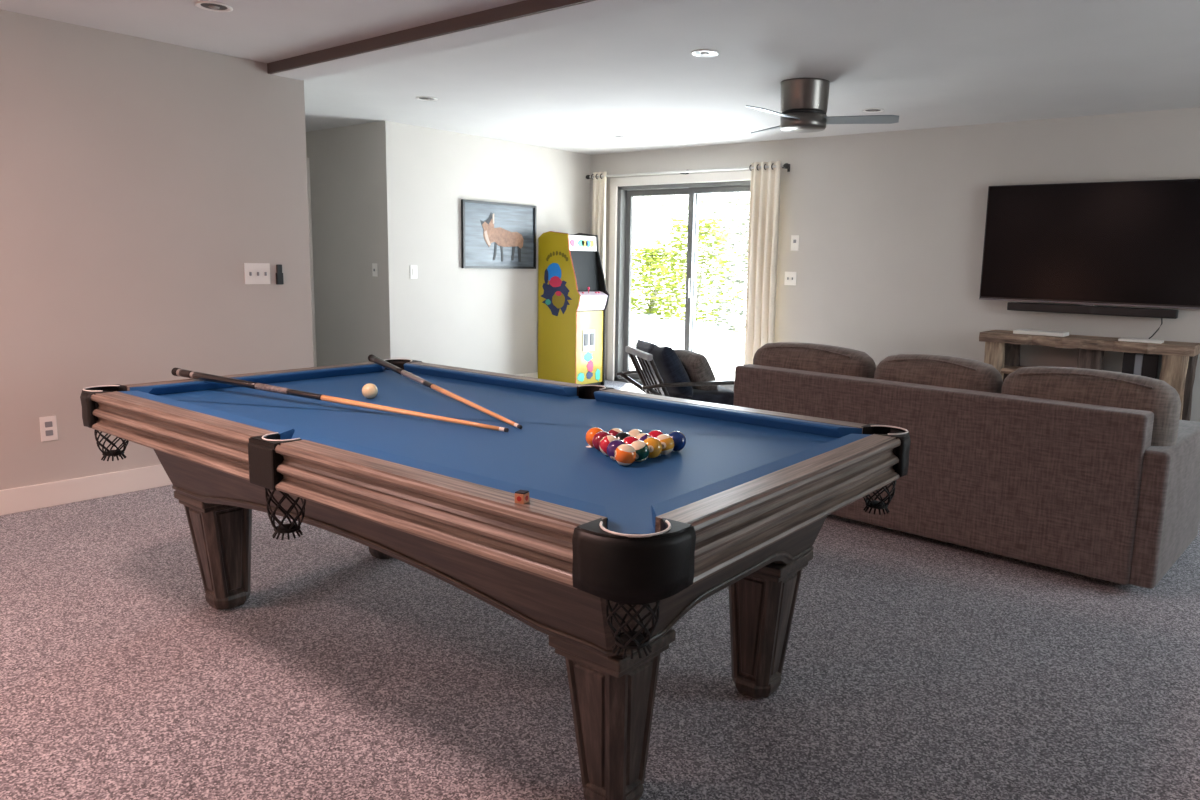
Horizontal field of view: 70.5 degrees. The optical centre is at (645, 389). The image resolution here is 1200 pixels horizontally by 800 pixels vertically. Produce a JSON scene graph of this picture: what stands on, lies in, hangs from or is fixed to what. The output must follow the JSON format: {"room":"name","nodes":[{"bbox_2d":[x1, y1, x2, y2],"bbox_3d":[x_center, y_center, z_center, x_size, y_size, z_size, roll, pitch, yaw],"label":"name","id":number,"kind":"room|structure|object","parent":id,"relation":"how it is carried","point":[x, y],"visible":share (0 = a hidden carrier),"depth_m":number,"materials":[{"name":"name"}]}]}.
{"room":"game room","nodes":[
{"label":"game room","id":0,"kind":"room"},
{"bbox_2d":[0,9,313,489],"bbox_3d":[-3.856,-0.483,3.214,0.120,2.440,5.500,8,11,38],"label":"wall","id":1,"kind":"structure","parent":0,"point":[140,178],"depth_m":4.49,"materials":[{"name":"paint"}]},
{"bbox_2d":[39,416,57,441],"bbox_3d":[-3.025,0.200,4.296,0.009,0.125,0.072,8,11,38],"label":"wall outlet","id":2,"kind":"object","parent":1,"relation":"attached to","point":[48,425],"visible":1,"depth_m":4.29,"materials":[{"name":"white plastic"}]},
{"bbox_2d":[45,430,52,435],"bbox_3d":[-3.024,0.222,4.298,0.004,0.028,0.032,8,11,38],"label":"socket","id":3,"kind":"object","parent":2,"relation":"attached to","point":[47,432],"depth_m":4.30,"materials":[{"name":"grey plastic"}]},
{"bbox_2d":[45,421,52,426],"bbox_3d":[-3.023,0.179,4.291,0.004,0.028,0.032,8,11,38],"label":"socket","id":4,"kind":"object","parent":2,"relation":"attached to","point":[47,423],"depth_m":4.29,"materials":[{"name":"grey plastic"}]},
{"bbox_2d":[0,464,172,515],"bbox_3d":[-3.830,0.669,3.346,0.016,0.125,5.500,8,11,38],"label":"baseboard","id":5,"kind":"structure","parent":1,"relation":"attached to","point":[25,498],"depth_m":4.43,"materials":[{"name":"white wood"}]},
{"bbox_2d":[244,263,270,283],"bbox_3d":[-2.308,-0.688,5.047,0.016,0.125,0.155,8,11,38],"label":"light switch","id":6,"kind":"object","parent":1,"relation":"attached to","point":[255,273],"visible":1,"depth_m":5.04,"materials":[{"name":"white plastic"}]},
{"bbox_2d":[276,264,283,283],"bbox_3d":[-2.225,-0.698,5.151,0.022,0.120,0.040,8,11,38],"label":"remote holder","id":7,"kind":"object","parent":1,"relation":"attached to","point":[279,275],"visible":1,"depth_m":5.14,"materials":[{"name":"black plastic"}]},
{"bbox_2d":[267,0,594,73],"bbox_3d":[0.680,-1.470,2.712,7.380,0.058,0.018,8,11,38],"label":"ceiling beam","id":8,"kind":"structure","parent":1,"relation":"attached to","point":[527,7],"depth_m":4.04,"materials":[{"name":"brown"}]},
{"bbox_2d":[271,0,683,80],"bbox_3d":[0.740,-1.548,2.791,7.400,0.195,0.195,8,11,38],"label":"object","id":9,"kind":"structure","parent":1,"relation":"attached to","point":[596,9],"depth_m":3.98,"materials":[{"name":"paint"}]},
{"bbox_2d":[0,0,524,62],"bbox_3d":[-2.518,-1.509,1.815,11.500,0.140,5.400,8,11,38],"label":"ceiling","id":10,"kind":"structure","parent":0,"point":[265,31],"depth_m":4.02,"materials":[{"name":"paint"}]},
{"bbox_2d":[195,1,232,11],"bbox_3d":[-1.949,-1.725,3.828,0.154,0.008,0.154,8,11,38],"label":"recessed light","id":11,"kind":"object","parent":10,"relation":"in","point":[206,5],"visible":1,"depth_m":3.82,"materials":[{"name":"white plastic"}]},
{"bbox_2d":[306,121,401,366],"bbox_3d":[-3.066,-1.205,8.106,2.210,2.440,0.120,8,11,38],"label":"wall","id":12,"kind":"structure","parent":0,"point":[354,181],"depth_m":7.66,"materials":[{"name":"paint"}]},
{"bbox_2d":[307,158,316,366],"bbox_3d":[-3.549,-1.141,8.408,0.900,2.200,0.026,8,11,38],"label":"door","id":13,"kind":"structure","parent":12,"relation":"in","point":[308,161],"depth_m":8.11,"materials":[{"name":"white wood"}]},
{"bbox_2d":[372,263,377,276],"bbox_3d":[-2.401,-1.056,7.506,0.072,0.115,0.016,8,11,38],"label":"light switch","id":14,"kind":"object","parent":12,"relation":"attached to","point":[374,265],"visible":1,"depth_m":7.50,"materials":[{"name":"white plastic"}]},
{"bbox_2d":[397,123,589,374],"bbox_3d":[-1.442,-1.223,8.475,0.120,2.440,2.475,8,11,38],"label":"wall","id":15,"kind":"structure","parent":0,"point":[484,319],"depth_m":8.07,"materials":[{"name":"paint"}]},
{"bbox_2d":[410,265,416,278],"bbox_3d":[-2.074,-1.050,7.590,0.011,0.120,0.075,8,11,38],"label":"light switch","id":16,"kind":"object","parent":15,"relation":"attached to","point":[413,268],"visible":1,"depth_m":7.58,"materials":[{"name":"white plastic"}]},
{"bbox_2d":[461,199,536,268],"bbox_3d":[-1.423,-1.506,8.323,0.030,0.636,0.950,8,11,38],"label":"framed picture","id":17,"kind":"object","parent":15,"relation":"attached to","point":[495,235],"visible":1,"depth_m":8.29,"materials":[{"name":"black"}]},
{"bbox_2d":[517,372,537,377],"bbox_3d":[-1.451,-0.065,8.562,0.016,0.125,2.590,8,11,38],"label":"baseboard","id":18,"kind":"structure","parent":15,"relation":"attached to","point":[533,375],"depth_m":8.86,"materials":[{"name":"white"}]},
{"bbox_2d":[0,379,1199,799],"bbox_3d":[-1.188,0.737,3.925,11.500,0.060,9.870,8,11,38],"label":"floor","id":19,"kind":"structure","parent":0,"point":[916,667],"depth_m":2.67,"materials":[{"name":"carpet"}]},
{"bbox_2d":[80,359,910,799],"bbox_3d":[-0.601,0.466,2.846,2.546,0.825,1.412,8,11,36],"label":"pool table","id":20,"kind":"object","parent":19,"relation":"on","point":[604,557],"visible":0.94,"depth_m":2.21,"materials":[{"name":"blue fabric"}]},
{"bbox_2d":[118,391,294,439],"bbox_3d":[-1.413,0.077,2.671,1.057,0.036,0.057,8,11,36],"label":"cushion","id":21,"kind":"object","parent":20,"relation":"on","point":[281,433],"depth_m":2.58,"materials":[{"name":"blue fabric"}]},
{"bbox_2d":[130,364,384,394],"bbox_3d":[-1.512,-0.046,3.471,0.057,0.036,1.090,8,11,36],"label":"cushion","id":22,"kind":"object","parent":20,"relation":"on","point":[191,386],"depth_m":3.43,"materials":[{"name":"blue fabric"}]},
{"bbox_2d":[171,368,508,431],"bbox_3d":[-1.121,0.023,2.940,1.588,0.076,0.032,6,10,26],"label":"stick","id":23,"kind":"object","parent":20,"relation":"on","point":[175,371],"visible":1,"depth_m":2.94,"materials":[{"name":"black wood"}]},
{"bbox_2d":[362,383,377,398],"bbox_3d":[-1.019,0.007,3.133,0.057,0.057,0.057,8,11,38],"label":"cue ball","id":24,"kind":"object","parent":20,"relation":"on","point":[369,390],"visible":1,"depth_m":3.11,"materials":[{"name":"beige plastic"}]},
{"bbox_2d":[368,354,521,428],"bbox_3d":[-0.825,-0.017,3.251,0.032,0.076,1.536,-4,10,-34],"label":"stick","id":25,"kind":"object","parent":20,"relation":"on","point":[372,358],"visible":1,"depth_m":3.20,"materials":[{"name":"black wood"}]},
{"bbox_2d":[306,437,607,528],"bbox_3d":[-0.477,0.204,1.976,1.057,0.036,0.057,8,11,36],"label":"cushion","id":26,"kind":"object","parent":20,"relation":"on","point":[538,496],"depth_m":1.91,"materials":[{"name":"blue fabric"}]},
{"bbox_2d":[404,363,576,395],"bbox_3d":[-0.707,-0.047,3.599,1.057,0.036,0.057,8,11,36],"label":"cushion","id":27,"kind":"object","parent":20,"relation":"on","point":[444,373],"depth_m":3.53,"materials":[{"name":"blue fabric"}]},
{"bbox_2d":[515,490,528,503],"bbox_3d":[-0.252,0.220,1.728,0.023,0.023,0.023,5,9,22],"label":"cube","id":28,"kind":"object","parent":20,"relation":"on","point":[521,496],"visible":1,"depth_m":1.72,"materials":[{"name":"brown paper"}]},
{"bbox_2d":[586,427,602,446],"bbox_3d":[-0.141,0.137,2.410,0.057,0.058,0.057,-3,10,-27],"label":"ball","id":29,"kind":"object","parent":20,"relation":"on","point":[591,432],"visible":0.55,"depth_m":2.39,"materials":[{"name":"orange plastic"}]},
{"bbox_2d":[592,431,609,450],"bbox_3d":[-0.119,0.145,2.358,0.057,0.057,0.057,-3,10,-29],"label":"ball","id":30,"kind":"object","parent":20,"relation":"on","point":[598,436],"visible":0.52,"depth_m":2.34,"materials":[{"name":"red plastic"}]},
{"bbox_2d":[599,435,616,455],"bbox_3d":[-0.097,0.154,2.306,0.057,0.057,0.057,-5,11,-37],"label":"ball","id":31,"kind":"object","parent":20,"relation":"on","point":[606,440],"visible":0.59,"depth_m":2.29,"materials":[{"name":"red plastic"}]},
{"bbox_2d":[608,428,622,435],"bbox_3d":[-0.085,0.139,2.404,0.057,0.057,0.057,-1,9,-13],"label":"ball","id":32,"kind":"object","parent":20,"relation":"on","point":[614,431],"visible":0.26,"depth_m":2.39,"materials":[{"name":"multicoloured plastic"}]},
{"bbox_2d":[607,439,625,460],"bbox_3d":[-0.074,0.162,2.254,0.057,0.057,0.057,-2,9,-20],"label":"ball","id":33,"kind":"object","parent":20,"relation":"on","point":[611,447],"visible":0.58,"depth_m":2.23,"materials":[{"name":"purple plastic"}]},
{"bbox_2d":[615,432,630,439],"bbox_3d":[-0.062,0.148,2.351,0.057,0.057,0.057,-3,10,-28],"label":"ball","id":34,"kind":"object","parent":20,"relation":"on","point":[621,435],"visible":0.28,"depth_m":2.33,"materials":[{"name":"black plastic"}]},
{"bbox_2d":[614,444,635,465],"bbox_3d":[-0.052,0.171,2.202,0.058,0.057,0.057,-3,10,-29],"label":"ball","id":35,"kind":"object","parent":20,"relation":"on","point":[625,454],"visible":1,"depth_m":2.18,"materials":[{"name":"orange plastic"}]},
{"bbox_2d":[622,436,637,444],"bbox_3d":[-0.040,0.156,2.299,0.057,0.057,0.057,-2,9,-20],"label":"ball","id":36,"kind":"object","parent":20,"relation":"on","point":[628,440],"visible":0.23,"depth_m":2.28,"materials":[{"name":"red plastic"}]},
{"bbox_2d":[628,429,642,436],"bbox_3d":[-0.028,0.142,2.397,0.057,0.057,0.057,-3,10,-28],"label":"ball","id":37,"kind":"object","parent":20,"relation":"on","point":[634,432],"visible":0.29,"depth_m":2.38,"materials":[{"name":"white plastic"}]},
{"bbox_2d":[630,440,648,461],"bbox_3d":[-0.018,0.165,2.247,0.057,0.057,0.057,-3,10,-25],"label":"ball","id":38,"kind":"object","parent":20,"relation":"on","point":[641,448],"visible":0.82,"depth_m":2.23,"materials":[{"name":"green plastic"}]},
{"bbox_2d":[636,433,650,440],"bbox_3d":[-0.005,0.150,2.345,0.057,0.057,0.057,-4,10,-31],"label":"ball","id":39,"kind":"object","parent":20,"relation":"on","point":[642,436],"visible":0.2,"depth_m":2.33,"materials":[{"name":"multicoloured plastic"}]},
{"bbox_2d":[643,437,661,457],"bbox_3d":[0.017,0.159,2.292,0.057,0.057,0.057,5,9,21],"label":"ball","id":40,"kind":"object","parent":20,"relation":"on","point":[655,446],"visible":0.77,"depth_m":2.27,"materials":[{"name":"yellow plastic"}]},
{"bbox_2d":[648,430,662,437],"bbox_3d":[0.029,0.144,2.390,0.057,0.057,0.057,-3,10,-29],"label":"ball","id":41,"kind":"object","parent":20,"relation":"on","point":[654,433],"visible":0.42,"depth_m":2.37,"materials":[{"name":"red plastic"}]},
{"bbox_2d":[656,434,673,454],"bbox_3d":[0.052,0.152,2.338,0.057,0.057,0.057,-3,9,-25],"label":"ball","id":42,"kind":"object","parent":20,"relation":"on","point":[667,442],"visible":0.85,"depth_m":2.32,"materials":[{"name":"yellow plastic"}]},
{"bbox_2d":[668,431,685,450],"bbox_3d":[0.086,0.146,2.383,0.057,0.057,0.057,-2,9,-21],"label":"ball","id":43,"kind":"object","parent":20,"relation":"on","point":[679,438],"visible":0.72,"depth_m":2.36,"materials":[{"name":"blue plastic"}]},
{"bbox_2d":[594,391,861,437],"bbox_3d":[0.229,0.081,2.903,1.057,0.036,0.057,8,11,36],"label":"cushion","id":44,"kind":"object","parent":20,"relation":"on","point":[774,422],"depth_m":2.85,"materials":[{"name":"blue fabric"}]},
{"bbox_2d":[651,434,869,528],"bbox_3d":[0.329,0.204,2.103,0.057,0.036,1.090,8,11,36],"label":"cushion","id":45,"kind":"object","parent":20,"relation":"on","point":[669,507],"depth_m":1.96,"materials":[{"name":"blue fabric"}]},
{"bbox_2d":[538,231,608,384],"bbox_3d":[-0.748,-0.830,8.823,0.594,1.591,0.464,8,11,38],"label":"machine","id":46,"kind":"object","parent":19,"relation":"on","point":[573,296],"visible":0.98,"depth_m":8.69,"materials":[{"name":"yellow wood"}]},
{"bbox_2d":[544,269,547,283],"bbox_3d":[-1.017,-1.154,8.703,0.060,0.166,0.002,8,11,38],"label":"art","id":47,"kind":"object","parent":46,"relation":"attached to","point":[545,270],"depth_m":8.70,"materials":[{"name":"black paint"}]},
{"bbox_2d":[547,263,560,280],"bbox_3d":[-0.932,-1.182,8.632,0.210,0.206,0.002,8,11,38],"label":"art","id":48,"kind":"object","parent":46,"relation":"attached to","point":[553,269],"depth_m":8.63,"materials":[{"name":"blue paint"}]},
{"bbox_2d":[549,276,561,286],"bbox_3d":[-0.914,-1.094,8.626,0.182,0.112,0.002,8,11,38],"label":"art","id":49,"kind":"object","parent":46,"relation":"attached to","point":[554,281],"depth_m":8.63,"materials":[{"name":"red paint"}]},
{"bbox_2d":[541,280,571,315],"bbox_3d":[-0.912,-0.957,8.648,0.456,0.426,0.002,8,11,38],"label":"art","id":50,"kind":"object","parent":46,"relation":"attached to","point":[556,295],"depth_m":8.64,"materials":[{"name":"blue"}]},
{"bbox_2d":[552,292,564,307],"bbox_3d":[-0.884,-0.906,8.627,0.179,0.171,0.002,8,11,38],"label":"art","id":51,"kind":"object","parent":46,"relation":"attached to","point":[558,298],"depth_m":8.63,"materials":[{"name":"yellow paint"}]},
{"bbox_2d":[577,372,584,381],"bbox_3d":[-0.661,-0.123,8.686,0.004,0.101,0.109,8,11,38],"label":"art","id":52,"kind":"object","parent":46,"relation":"attached to","point":[580,375],"depth_m":8.69,"materials":[{"name":"teal paint"}]},
{"bbox_2d":[584,352,592,361],"bbox_3d":[-0.588,-0.333,8.742,0.004,0.102,0.131,8,11,38],"label":"art","id":53,"kind":"object","parent":46,"relation":"on","point":[588,356],"depth_m":8.74,"materials":[{"name":"blue paint"}]},
{"bbox_2d":[586,371,592,378],"bbox_3d":[-0.579,-0.145,8.788,0.004,0.088,0.106,8,11,38],"label":"art","id":54,"kind":"object","parent":46,"relation":"attached to","point":[589,374],"depth_m":8.78,"materials":[{"name":"blue paint"}]},
{"bbox_2d":[587,360,592,371],"bbox_3d":[-0.573,-0.236,8.779,0.004,0.128,0.101,8,11,38],"label":"art","id":55,"kind":"object","parent":46,"relation":"on","point":[589,362],"depth_m":8.77,"materials":[{"name":"pink paint"}]},
{"bbox_2d":[595,368,599,380],"bbox_3d":[-0.501,-0.149,8.887,0.004,0.137,0.078,8,11,38],"label":"art","id":56,"kind":"object","parent":46,"relation":"attached to","point":[597,370],"depth_m":8.88,"materials":[{"name":"teal paint"}]},
{"bbox_2d":[616,346,734,405],"bbox_3d":[0.236,0.071,6.027,0.742,0.708,0.764,-1,9,-17],"label":"armchair","id":57,"kind":"object","parent":19,"relation":"on","point":[722,395],"visible":0.41,"depth_m":5.82,"materials":[{"name":"brown wood"}]},
{"bbox_2d":[636,339,659,389],"bbox_3d":[0.061,-0.166,6.074,0.209,0.352,0.400,-1,9,-17],"label":"throw pillow","id":58,"kind":"object","parent":57,"relation":"on","point":[645,346],"visible":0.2,"depth_m":5.99,"materials":[{"name":"fabric"}]},
{"bbox_2d":[649,346,692,397],"bbox_3d":[0.173,-0.123,5.840,0.243,0.381,0.346,-2,9,-20],"label":"throw pillow","id":59,"kind":"object","parent":57,"relation":"on","point":[670,368],"visible":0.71,"depth_m":5.72,"materials":[{"name":"fabric"}]},
{"bbox_2d":[656,385,733,405],"bbox_3d":[0.362,0.041,6.060,0.478,0.141,0.540,-1,9,-17],"label":"seat cushion","id":60,"kind":"object","parent":57,"relation":"on","point":[722,395],"depth_m":5.83,"materials":[{"name":"fabric"}]},
{"bbox_2d":[673,349,717,390],"bbox_3d":[0.346,-0.117,5.925,0.296,0.310,0.271,9,12,42],"label":"throw pillow","id":61,"kind":"object","parent":57,"relation":"on","point":[697,367],"visible":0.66,"depth_m":5.81,"materials":[{"name":"fabric"}]},
{"bbox_2d":[734,342,1199,588],"bbox_3d":[1.593,0.249,4.401,2.112,0.890,1.012,9,11,41],"label":"sofa","id":62,"kind":"object","parent":19,"relation":"on","point":[1093,473],"visible":0.77,"depth_m":3.73,"materials":[{"name":"brown fabric"}]},
{"bbox_2d":[753,342,875,378],"bbox_3d":[0.910,-0.020,4.642,0.715,0.461,0.264,9,11,41],"label":"cushion","id":63,"kind":"object","parent":62,"relation":"on","point":[808,357],"depth_m":4.50,"materials":[{"name":"brown fabric"}]},
{"bbox_2d":[874,354,1002,393],"bbox_3d":[1.430,0.061,4.184,0.620,0.461,0.264,9,11,41],"label":"cushion","id":64,"kind":"object","parent":62,"relation":"on","point":[942,371],"depth_m":4.05,"materials":[{"name":"brown fabric"}]},
{"bbox_2d":[1001,366,1180,445],"bbox_3d":[1.936,0.141,3.738,0.708,0.461,0.264,9,11,41],"label":"cushion","id":65,"kind":"object","parent":62,"relation":"on","point":[1093,387],"depth_m":3.58,"materials":[{"name":"brown fabric"}]},
{"bbox_2d":[979,330,1199,420],"bbox_3d":[3.179,0.040,6.202,1.380,0.840,0.423,8,11,38],"label":"media console","id":66,"kind":"object","parent":19,"relation":"on","point":[1002,347],"visible":0.34,"depth_m":5.98,"materials":[{"name":"brown wood"}]},
{"bbox_2d":[1001,366,1030,373],"bbox_3d":[3.193,-0.095,6.194,1.240,0.045,0.311,8,11,38],"label":"shelf","id":67,"kind":"object","parent":66,"relation":"attached to","point":[1004,369],"depth_m":6.39,"materials":[{"name":"brown wood"}]},
{"bbox_2d":[1013,329,1068,336],"bbox_3d":[2.949,-0.420,6.314,0.350,0.028,0.180,8,11,38],"label":"box","id":68,"kind":"object","parent":66,"relation":"on","point":[1017,331],"visible":1,"depth_m":6.25,"materials":[{"name":"white plastic"}]},
{"bbox_2d":[1118,338,1163,343],"bbox_3d":[3.441,-0.337,5.880,0.260,0.016,0.140,8,11,38],"label":"tray","id":69,"kind":"object","parent":66,"relation":"on","point":[1119,339],"visible":1,"depth_m":5.84,"materials":[{"name":"white plastic"}]},
{"bbox_2d":[1121,352,1161,378],"bbox_3d":[3.476,-0.163,5.927,0.215,0.185,0.200,8,11,38],"label":"game console","id":70,"kind":"object","parent":66,"relation":"on","point":[1148,365],"visible":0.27,"depth_m":5.85,"materials":[{"name":"black plastic"}]},
{"bbox_2d":[304,0,1199,154],"bbox_3d":[0.614,-2.053,5.725,11.500,0.120,4.320,8,11,38],"label":"ceiling","id":71,"kind":"structure","parent":0,"point":[575,87],"depth_m":5.03,"materials":[{"name":"paint"}]},
{"bbox_2d":[416,96,437,100],"bbox_3d":[-1.584,-2.102,6.139,0.154,0.008,0.154,8,11,38],"label":"recessed light","id":72,"kind":"object","parent":71,"relation":"in","point":[423,98],"visible":1,"depth_m":6.13,"materials":[{"name":"white plastic"}]},
{"bbox_2d":[612,135,627,137],"bbox_3d":[-0.233,-2.321,7.796,0.154,0.008,0.154,8,11,38],"label":"recessed light","id":73,"kind":"object","parent":71,"relation":"in","point":[614,136],"visible":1,"depth_m":7.78,"materials":[{"name":"white plastic"}]},
{"bbox_2d":[691,49,718,56],"bbox_3d":[0.324,-1.826,4.610,0.154,0.008,0.154,8,11,38],"label":"recessed light","id":74,"kind":"object","parent":71,"relation":"in","point":[703,52],"visible":1,"depth_m":4.60,"materials":[{"name":"white plastic"}]},
{"bbox_2d":[746,78,898,133],"bbox_3d":[0.922,-1.765,5.229,1.083,0.286,0.894,8,11,38],"label":"ceiling fan","id":75,"kind":"object","parent":71,"relation":"hanging from","point":[804,101],"visible":1,"depth_m":5.22,"materials":[{"name":"silver metal"}]},
{"bbox_2d":[862,108,883,112],"bbox_3d":[1.663,-2.033,6.189,0.154,0.008,0.154,8,11,38],"label":"recessed light","id":76,"kind":"object","parent":71,"relation":"in","point":[871,110],"visible":1,"depth_m":6.18,"materials":[{"name":"white plastic"}]},
{"bbox_2d":[589,107,1199,421],"bbox_3d":[2.863,-0.863,6.769,9.030,2.440,0.150,8,11,38],"label":"wall","id":77,"kind":"structure","parent":0,"point":[890,225],"depth_m":7.06,"materials":[{"name":"paint"}]},
{"bbox_2d":[607,171,750,390],"bbox_3d":[0.450,-1.070,8.644,2.040,2.175,0.172,8,11,38],"label":"door","id":78,"kind":"structure","parent":77,"relation":"in","point":[622,190],"depth_m":9.02,"materials":[{"name":"white"}]},
{"bbox_2d":[586,163,789,178],"bbox_3d":[0.358,-2.147,8.413,2.471,0.070,0.144,8,11,38],"label":"curtain rod","id":79,"kind":"object","parent":77,"relation":"attached to","point":[786,165],"visible":0.99,"depth_m":8.28,"materials":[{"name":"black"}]},
{"bbox_2d":[591,172,606,276],"bbox_3d":[-0.507,-1.217,9.169,0.206,2.205,0.078,8,11,38],"label":"curtain","id":80,"kind":"object","parent":79,"relation":"hanging from","point":[599,184],"visible":0.49,"depth_m":9.05,"materials":[{"name":"grey fabric"}]},
{"bbox_2d":[744,161,780,364],"bbox_3d":[1.083,-0.992,7.927,0.326,2.205,0.090,8,11,38],"label":"curtain","id":81,"kind":"object","parent":79,"relation":"hanging from","point":[765,182],"visible":0.77,"depth_m":7.87,"materials":[{"name":"grey fabric"}]},
{"bbox_2d":[784,272,796,284],"bbox_3d":[1.344,-1.026,7.856,0.122,0.125,0.016,8,11,38],"label":"light switch","id":82,"kind":"object","parent":77,"relation":"attached to","point":[790,277],"visible":1,"depth_m":7.86,"materials":[{"name":"white plastic"}]},
{"bbox_2d":[791,235,798,250],"bbox_3d":[1.375,-1.345,7.792,0.080,0.140,0.010,8,11,38],"label":"light switch","id":83,"kind":"object","parent":77,"relation":"attached to","point":[794,238],"visible":1,"depth_m":7.79,"materials":[{"name":"white plastic"}]},
{"bbox_2d":[979,179,1199,308],"bbox_3d":[3.308,-1.064,6.239,1.570,0.894,0.078,8,11,38],"label":"television","id":84,"kind":"object","parent":77,"relation":"attached to","point":[1121,243],"visible":1,"depth_m":6.20,"materials":[{"name":"black plastic"}]},
{"bbox_2d":[1007,302,1178,318],"bbox_3d":[3.291,-0.588,6.279,1.130,0.062,0.135,8,11,38],"label":"soundbar","id":85,"kind":"object","parent":77,"relation":"attached to","point":[1016,306],"visible":1,"depth_m":6.20,"materials":[{"name":"black plastic"}]},
{"label":"outside","id":86,"kind":"structure","parent":0,"visible":0},
{"bbox_2d":[630,276,746,380],"bbox_3d":[9.099,-3.719,35.488,90.000,0.100,52.800,8,11,38],"label":"ground","id":87,"kind":"structure","parent":86,"point":[723,350],"depth_m":16.37,"materials":[{"name":"white"}]},
{"bbox_2d":[631,247,706,314],"bbox_3d":[0.138,-2.871,22.426,3.074,1.761,3.117,8,11,38],"label":"shrub","id":88,"kind":"object","parent":87,"relation":"on","point":[651,303],"visible":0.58,"depth_m":22.17,"materials":[{"name":"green plant"}]},
{"bbox_2d":[633,192,749,307],"bbox_3d":[2.235,-5.249,25.701,6.406,5.540,5.873,2,9,7],"label":"tree","id":89,"kind":"object","parent":87,"relation":"on","point":[747,204],"visible":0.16,"depth_m":25.63,"materials":[{"name":"green plant"}]},
{"bbox_2d":[640,217,747,322],"bbox_3d":[1.141,-2.770,19.793,2.571,2.408,2.571,8,11,38],"label":"shrub","id":90,"kind":"object","parent":87,"relation":"on","point":[707,226],"visible":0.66,"depth_m":19.63,"materials":[{"name":"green plant"}]},
{"bbox_2d":[696,209,748,333],"bbox_3d":[2.525,-2.300,16.744,3.487,2.447,3.439,8,11,38],"label":"shrub","id":91,"kind":"object","parent":87,"relation":"on","point":[740,282],"visible":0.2,"depth_m":16.68,"materials":[{"name":"green plant"}]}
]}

